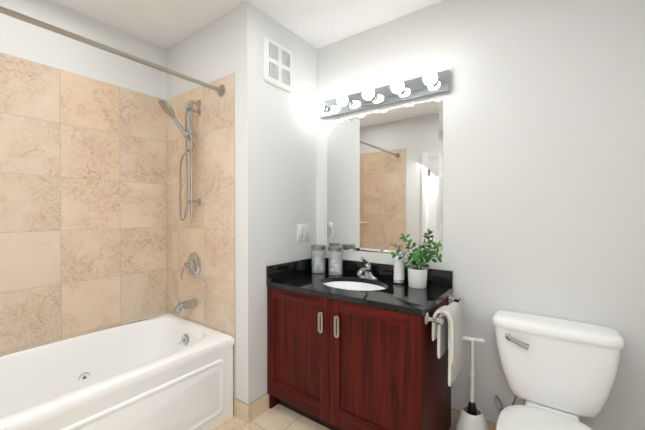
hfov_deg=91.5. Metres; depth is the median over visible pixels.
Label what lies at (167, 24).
ceiling
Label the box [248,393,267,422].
baseboard
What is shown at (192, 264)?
handle
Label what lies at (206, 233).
shower wall tile
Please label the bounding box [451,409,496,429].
baseboard
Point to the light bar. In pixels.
(429, 83)
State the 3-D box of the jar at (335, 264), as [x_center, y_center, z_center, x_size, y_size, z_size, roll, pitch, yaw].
[0.097,0.335,2.317,0.109,0.206,0.109,0,1,36]
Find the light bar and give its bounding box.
[314,70,450,118]
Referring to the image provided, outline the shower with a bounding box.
[158,98,200,220]
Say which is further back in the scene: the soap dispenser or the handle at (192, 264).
the handle at (192, 264)
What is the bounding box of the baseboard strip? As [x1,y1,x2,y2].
[234,398,248,422]
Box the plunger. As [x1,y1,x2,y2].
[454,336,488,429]
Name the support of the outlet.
attached to the wall at (275, 166)
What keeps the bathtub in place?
on the floor
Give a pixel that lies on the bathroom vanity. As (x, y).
(364, 344)
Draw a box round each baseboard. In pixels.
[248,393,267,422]
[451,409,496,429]
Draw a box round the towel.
[432,302,461,386]
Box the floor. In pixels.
[211,404,453,429]
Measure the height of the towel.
0.373 m
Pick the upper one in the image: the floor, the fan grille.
the fan grille
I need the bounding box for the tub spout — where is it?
[173,298,196,313]
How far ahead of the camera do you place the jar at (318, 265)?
2.37 m
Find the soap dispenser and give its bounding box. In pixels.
[392,245,405,283]
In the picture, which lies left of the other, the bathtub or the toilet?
the bathtub
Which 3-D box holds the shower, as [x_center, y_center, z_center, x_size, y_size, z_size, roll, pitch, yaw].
[-0.988,-0.389,2.169,0.143,0.867,0.258,0,1,36]
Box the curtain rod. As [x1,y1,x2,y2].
[0,6,224,95]
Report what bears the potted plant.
on the bathroom vanity
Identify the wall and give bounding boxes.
[0,0,166,99]
[166,1,316,407]
[317,0,644,429]
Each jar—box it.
[311,245,325,272]
[328,246,342,275]
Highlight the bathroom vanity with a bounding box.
[266,256,464,429]
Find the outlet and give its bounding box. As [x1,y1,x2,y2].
[297,223,308,240]
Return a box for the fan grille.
[263,37,291,91]
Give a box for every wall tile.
[0,52,166,355]
[166,73,235,414]
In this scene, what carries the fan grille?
attached to the wall at (275, 166)
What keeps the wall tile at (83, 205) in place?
attached to the wall at (27, 41)
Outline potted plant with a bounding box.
[389,233,441,288]
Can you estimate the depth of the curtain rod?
1.53 m
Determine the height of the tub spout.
0.102 m
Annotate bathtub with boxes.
[0,313,233,429]
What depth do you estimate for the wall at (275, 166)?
2.10 m
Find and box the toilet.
[492,310,624,429]
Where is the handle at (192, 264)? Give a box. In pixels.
[180,252,200,279]
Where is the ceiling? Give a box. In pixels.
[51,0,443,48]
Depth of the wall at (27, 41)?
2.07 m
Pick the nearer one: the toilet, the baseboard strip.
the toilet

